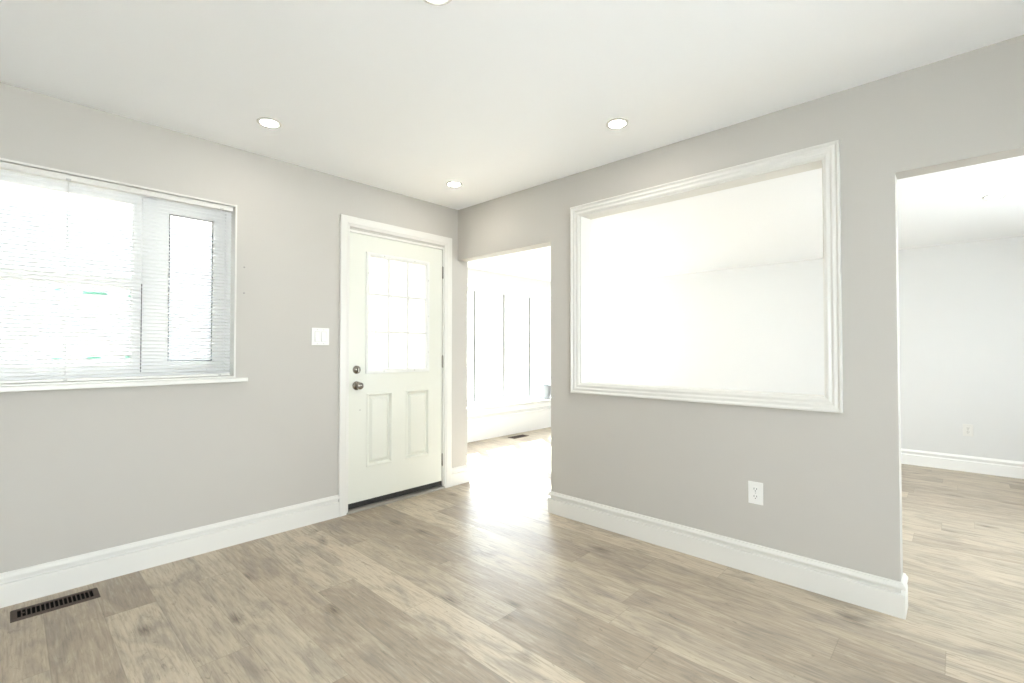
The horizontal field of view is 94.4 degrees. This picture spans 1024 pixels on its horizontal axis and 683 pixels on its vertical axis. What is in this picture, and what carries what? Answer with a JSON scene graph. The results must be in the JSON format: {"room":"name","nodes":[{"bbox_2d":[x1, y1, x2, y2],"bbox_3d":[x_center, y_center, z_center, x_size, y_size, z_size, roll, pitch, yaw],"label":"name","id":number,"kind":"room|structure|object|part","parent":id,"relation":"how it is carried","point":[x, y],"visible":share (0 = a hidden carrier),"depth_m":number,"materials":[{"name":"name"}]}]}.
{"room":"empty living room","nodes":[
{"label":"empty living room","id":0,"kind":"room"},
{"bbox_2d":[0,200,211,366],"bbox_3d":[-9.622,-1.048,3.502,0.300,5.400,14.400,-1,-1,43],"label":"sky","id":1,"kind":"structure","parent":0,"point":[2,202],"depth_m":6.87,"materials":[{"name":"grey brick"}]},
{"bbox_2d":[0,82,467,572],"bbox_3d":[-2.101,0.016,2.596,0.130,2.440,4.815,-1,-1,43],"label":"wall","id":2,"kind":"structure","parent":0,"point":[83,471],"depth_m":2.80,"materials":[{"name":"grey paint"}]},
{"bbox_2d":[0,158,247,392],"bbox_3d":[-2.297,-0.309,2.362,0.168,1.094,1.758,-1,-1,43],"label":"window","id":3,"kind":"structure","parent":2,"relation":"in","point":[66,385],"depth_m":2.67,"materials":[{"name":"white paint"}]},
{"bbox_3d":[-2.477,-0.088,2.246,0.024,0.513,1.140,-1,-1,43],"label":"sash","id":4,"kind":"part","parent":3,"relation":"part of","materials":[{"name":"white plastic"}]},
{"bbox_3d":[-2.486,-0.564,2.263,0.024,0.499,1.140,-1,-1,43],"label":"sash","id":5,"kind":"part","parent":3,"relation":"part of","materials":[{"name":"white plastic"}]},
{"bbox_2d":[0,161,232,383],"bbox_3d":[-2.294,-0.322,2.357,0.038,1.044,1.608,-1,-1,43],"label":"window blind","id":6,"kind":"object","parent":3,"relation":"attached to","point":[3,165],"visible":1,"depth_m":2.50,"materials":[{"name":"white paint"}]},
{"bbox_3d":[-2.254,-0.312,2.398,0.026,1.010,0.001,-1,-1,43],"label":"ladder cord","id":7,"kind":"part","parent":6,"relation":"part of","materials":[{"name":"white fabric"}]},
{"bbox_3d":[-2.294,0.193,2.347,0.022,0.014,1.602,-1,-1,43],"label":"rail","id":8,"kind":"part","parent":6,"relation":"part of","materials":[{"name":"white paint"}]},
{"bbox_3d":[-2.294,-0.830,2.366,0.036,0.028,1.608,-1,-1,43],"label":"head rail","id":9,"kind":"part","parent":6,"relation":"part of","materials":[{"name":"white paint"}]},
{"bbox_3d":[-1.784,-0.303,2.897,0.026,1.010,0.001,-1,-1,43],"label":"ladder cord","id":10,"kind":"part","parent":6,"relation":"part of","materials":[{"name":"white fabric"}]},
{"bbox_3d":[-2.281,0.220,2.337,0.122,0.036,1.758,-1,-1,43],"label":"sill","id":11,"kind":"part","parent":3,"relation":"part of","materials":[{"name":"white paint"}]},
{"bbox_3d":[-1.926,-0.312,2.842,0.024,0.982,0.346,-1,-1,43],"label":"sash","id":12,"kind":"part","parent":3,"relation":"part of","materials":[{"name":"white plastic"}]},
{"bbox_3d":[-1.844,0.162,2.876,0.037,0.035,0.091,-1,-1,43],"label":"crank handle","id":13,"kind":"part","parent":3,"relation":"part of","materials":[{"name":"white plastic"}]},
{"bbox_2d":[0,495,338,607],"bbox_3d":[-2.468,1.150,2.078,0.018,0.155,3.588,-1,-1,43],"label":"baseboard","id":14,"kind":"structure","parent":2,"relation":"attached to","point":[21,585],"depth_m":2.60,"materials":[{"name":"white paint"}]},
{"bbox_2d":[311,328,328,344],"bbox_3d":[-1.336,-0.034,3.307,0.012,0.120,0.124,-1,-1,43],"label":"light switch","id":15,"kind":"object","parent":2,"relation":"attached to","point":[319,336],"visible":1,"depth_m":3.30,"materials":[{"name":"white plastic"}]},
{"bbox_2d":[338,214,451,516],"bbox_3d":[-0.884,0.172,3.778,0.019,2.170,1.032,-1,-1,43],"label":"trim","id":16,"kind":"structure","parent":2,"relation":"attached to","point":[346,221],"depth_m":3.46,"materials":[{"name":"white paint"}]},
{"bbox_2d":[347,229,444,514],"bbox_3d":[-0.921,0.218,3.804,0.188,2.079,0.908,-1,-1,43],"label":"door","id":17,"kind":"structure","parent":2,"relation":"in","point":[396,432],"depth_m":3.75,"materials":[{"name":"white paint"}]},
{"bbox_3d":[-1.129,0.327,3.495,0.070,0.066,0.066,-1,-1,43],"label":"knob","id":18,"kind":"part","parent":17,"relation":"part of","materials":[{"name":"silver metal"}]},
{"bbox_3d":[-0.910,-0.214,3.802,0.041,0.924,0.590,-1,-1,43],"label":"lite frame","id":19,"kind":"part","parent":17,"relation":"part of","materials":[{"name":"white plastic"}]},
{"bbox_2d":[452,464,469,485],"bbox_3d":[-0.957,1.196,4.683,1.388,0.155,0.213,-1,-1,43],"label":"baseboard","id":20,"kind":"structure","parent":2,"relation":"attached to","point":[460,474],"depth_m":4.21,"materials":[{"name":"white paint"}]},
{"bbox_2d":[467,268,550,419],"bbox_3d":[-0.279,0.183,6.646,0.290,2.250,3.585,-1,-1,43],"label":"wall","id":21,"kind":"structure","parent":0,"point":[472,273],"depth_m":6.71,"materials":[{"name":"white paint"}]},
{"bbox_2d":[467,278,550,416],"bbox_3d":[-0.225,0.084,6.676,0.320,1.790,2.970,-1,-1,43],"label":"window","id":22,"kind":"structure","parent":21,"relation":"in","point":[502,401],"depth_m":6.91,"materials":[{"name":"white plastic"}]},
{"bbox_3d":[-0.737,0.062,6.320,0.032,1.530,0.532,-1,-1,43],"label":"sash","id":23,"kind":"part","parent":22,"relation":"part of","materials":[{"name":"white plastic"}]},
{"bbox_3d":[-0.341,0.070,6.742,0.032,1.530,0.529,-1,-1,43],"label":"sash","id":24,"kind":"part","parent":22,"relation":"part of","materials":[{"name":"white plastic"}]},
{"bbox_3d":[-0.202,0.890,6.639,0.255,0.027,2.890,-1,-1,43],"label":"sill","id":25,"kind":"part","parent":22,"relation":"part of","materials":[{"name":"white paint"}]},
{"bbox_3d":[0.052,0.077,7.158,0.032,1.530,0.520,-1,-1,43],"label":"sash","id":26,"kind":"part","parent":22,"relation":"part of","materials":[{"name":"white plastic"}]},
{"bbox_3d":[0.441,0.085,7.572,0.032,1.530,0.521,-1,-1,43],"label":"sash","id":27,"kind":"part","parent":22,"relation":"part of","materials":[{"name":"white plastic"}]},
{"bbox_2d":[540,370,550,398],"bbox_3d":[0.524,0.674,7.459,0.215,0.434,0.189,0,-1,-16],"label":"potted plant","id":28,"kind":"object","parent":22,"relation":"on","point":[545,390],"visible":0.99,"depth_m":7.39,"materials":[{"name":"grey plant"}]},
{"bbox_3d":[0.518,0.595,7.471,0.173,0.255,0.119,0,-1,-22],"label":"stem","id":29,"kind":"part","parent":28,"relation":"part of","materials":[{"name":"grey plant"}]},
{"bbox_2d":[467,408,550,442],"bbox_3d":[-0.163,1.161,6.519,0.030,0.290,3.553,-1,-1,43],"label":"baseboard","id":30,"kind":"structure","parent":21,"relation":"attached to","point":[484,428],"depth_m":6.61,"materials":[{"name":"white paint"}]},
{"bbox_2d":[0,427,1023,682],"bbox_3d":[0.351,1.299,2.727,6.570,0.120,8.700,-1,-1,43],"label":"floor","id":31,"kind":"structure","parent":0,"point":[474,581],"depth_m":2.17,"materials":[{"name":"brown wood"}]},
{"bbox_2d":[10,588,100,622],"bbox_3d":[-2.130,1.225,2.218,0.128,0.010,0.300,-1,-1,43],"label":"floor vent","id":32,"kind":"object","parent":31,"relation":"in","point":[58,603],"visible":1,"depth_m":2.21,"materials":[{"name":"brown metal"}]},
{"bbox_2d":[21,591,90,616],"bbox_3d":[-2.130,1.227,2.218,0.086,0.004,0.232,-1,-1,43],"label":"grille","id":33,"kind":"object","parent":32,"relation":"attached to","point":[50,605],"depth_m":2.21,"materials":[{"name":"brown metal"}]},
{"bbox_2d":[508,434,528,438],"bbox_3d":[0.091,1.301,6.501,0.128,0.010,0.300,-1,-1,43],"label":"floor vent","id":34,"kind":"object","parent":31,"relation":"in","point":[522,435],"visible":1,"depth_m":6.49,"materials":[{"name":"brown metal"}]},
{"bbox_2d":[0,0,1023,209],"bbox_3d":[-0.368,-1.294,0.885,5.030,0.120,4.965,-1,-1,43],"label":"ceiling","id":35,"kind":"structure","parent":0,"point":[411,98],"depth_m":2.09,"materials":[{"name":"white paint"}]},
{"bbox_2d":[256,117,281,127],"bbox_3d":[-1.335,-1.200,2.607,0.124,0.005,0.124,-1,-1,43],"label":"recessed light","id":36,"kind":"object","parent":35,"relation":"in","point":[266,122],"visible":1,"depth_m":2.60,"materials":[{"name":"white paint"}]},
{"bbox_2d":[260,120,277,126],"bbox_3d":[-1.335,-1.199,2.607,0.087,0.002,0.087,1,-1,-42],"label":"diffuser","id":37,"kind":"object","parent":36,"relation":"attached to","point":[266,123],"depth_m":2.60,"materials":[{"name":"white plastic"}]},
{"bbox_2d":[423,0,451,5],"bbox_3d":[-0.266,-1.217,1.657,0.124,0.005,0.124,-1,-1,43],"label":"recessed light","id":38,"kind":"object","parent":35,"relation":"in","point":[431,2],"visible":1,"depth_m":1.70,"materials":[{"name":"white plastic"}]},
{"bbox_2d":[446,181,461,186],"bbox_3d":[-0.435,-1.183,3.570,0.124,0.005,0.124,-1,-1,43],"label":"recessed light","id":39,"kind":"object","parent":35,"relation":"in","point":[450,183],"visible":1,"depth_m":3.56,"materials":[{"name":"white plastic"}]},
{"bbox_2d":[448,183,459,186],"bbox_3d":[-0.435,-1.181,3.570,0.087,0.002,0.087,1,-1,-42],"label":"diffuser","id":40,"kind":"object","parent":39,"relation":"attached to","point":[449,184],"depth_m":3.57,"materials":[{"name":"white plastic"}]},
{"bbox_2d":[606,118,628,128],"bbox_3d":[0.580,-1.200,2.615,0.124,0.005,0.124,-1,-1,43],"label":"recessed light","id":41,"kind":"object","parent":35,"relation":"in","point":[617,123],"visible":1,"depth_m":2.60,"materials":[{"name":"white"}]},
{"bbox_2d":[609,120,624,127],"bbox_3d":[0.580,-1.199,2.615,0.087,0.002,0.087,1,-1,-42],"label":"diffuser","id":42,"kind":"object","parent":41,"relation":"attached to","point":[612,123],"depth_m":2.61,"materials":[{"name":"white plastic"}]},
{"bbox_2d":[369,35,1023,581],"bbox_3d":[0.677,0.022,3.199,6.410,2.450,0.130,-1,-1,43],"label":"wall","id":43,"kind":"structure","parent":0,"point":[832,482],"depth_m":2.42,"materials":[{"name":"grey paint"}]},
{"bbox_2d":[570,140,842,412],"bbox_3d":[1.046,-0.303,2.867,1.590,1.311,0.164,-1,-1,43],"label":"trim","id":44,"kind":"structure","parent":43,"relation":"attached to","point":[826,156],"depth_m":2.64,"materials":[{"name":"white paint"}]},
{"bbox_2d":[548,491,907,619],"bbox_3d":[1.050,1.163,2.837,2.024,0.155,0.151,-1,-1,43],"label":"baseboard","id":45,"kind":"structure","parent":43,"relation":"attached to","point":[873,592],"depth_m":2.53,"materials":[{"name":"white paint"}]},
{"bbox_2d":[748,481,762,504],"bbox_3d":[1.298,0.807,2.525,0.074,0.117,0.009,-1,-1,43],"label":"wall outlet","id":46,"kind":"object","parent":43,"relation":"attached to","point":[755,489],"visible":1,"depth_m":2.52,"materials":[{"name":"white plastic"}]},
{"bbox_2d":[752,486,758,492],"bbox_3d":[1.296,0.787,2.524,0.033,0.029,0.003,-1,-1,43],"label":"receptacle","id":47,"kind":"object","parent":46,"relation":"attached to","point":[755,489],"depth_m":2.52,"materials":[{"name":"white plastic"}]},
{"bbox_2d":[752,493,758,499],"bbox_3d":[1.296,0.827,2.523,0.033,0.029,0.003,-1,-1,43],"label":"receptacle","id":48,"kind":"object","parent":46,"relation":"attached to","point":[755,496],"depth_m":2.52,"materials":[{"name":"white plastic"}]},
{"bbox_2d":[468,155,1023,283],"bbox_3d":[2.052,-1.039,4.577,6.570,0.120,3.735,-1,-1,43],"label":"ceiling","id":49,"kind":"structure","parent":0,"point":[777,220],"depth_m":4.01,"materials":[{"name":"white paint"}]},
{"bbox_2d":[982,193,1007,198],"bbox_3d":[3.324,-0.999,3.265,0.124,0.005,0.124,-1,-1,43],"label":"recessed light","id":50,"kind":"object","parent":49,"relation":"in","point":[993,196],"visible":1,"depth_m":3.26,"materials":[{"name":"white plastic"}]},
{"bbox_2d":[986,195,1002,198],"bbox_3d":[3.324,-0.997,3.265,0.087,0.002,0.087,0,-1,3],"label":"diffuser","id":51,"kind":"object","parent":50,"relation":"attached to","point":[989,196],"depth_m":3.26,"materials":[{"name":"white plastic"}]},
{"bbox_2d":[591,236,1023,461],"bbox_3d":[3.222,0.170,5.902,6.410,2.250,0.130,-1,-1,43],"label":"wall","id":52,"kind":"structure","parent":0,"point":[760,328],"depth_m":5.49,"materials":[{"name":"white paint"}]},
{"bbox_2d":[901,449,1023,478],"bbox_3d":[3.277,1.215,5.730,6.120,0.155,0.018,-1,-1,43],"label":"baseboard","id":53,"kind":"structure","parent":52,"relation":"attached to","point":[989,466],"depth_m":4.64,"materials":[{"name":"white paint"}]},
{"bbox_2d":[963,424,972,436],"bbox_3d":[4.457,0.868,4.633,0.074,0.117,0.009,-1,-1,43],"label":"wall outlet","id":54,"kind":"object","parent":52,"relation":"attached to","point":[967,428],"visible":1,"depth_m":4.63,"materials":[{"name":"white plastic"}]},
{"label":"outside","id":55,"kind":"structure","parent":0,"visible":0},
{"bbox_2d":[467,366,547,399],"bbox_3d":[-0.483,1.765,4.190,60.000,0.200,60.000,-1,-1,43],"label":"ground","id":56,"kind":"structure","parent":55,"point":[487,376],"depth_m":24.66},
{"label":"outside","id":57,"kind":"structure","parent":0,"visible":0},
{"bbox_2d":[0,182,211,232],"bbox_3d":[-3.709,-1.285,2.807,2.470,0.150,6.485,-1,-1,43],"label":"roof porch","id":58,"kind":"structure","parent":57,"point":[6,186],"depth_m":4.08,"materials":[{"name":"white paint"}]}
]}

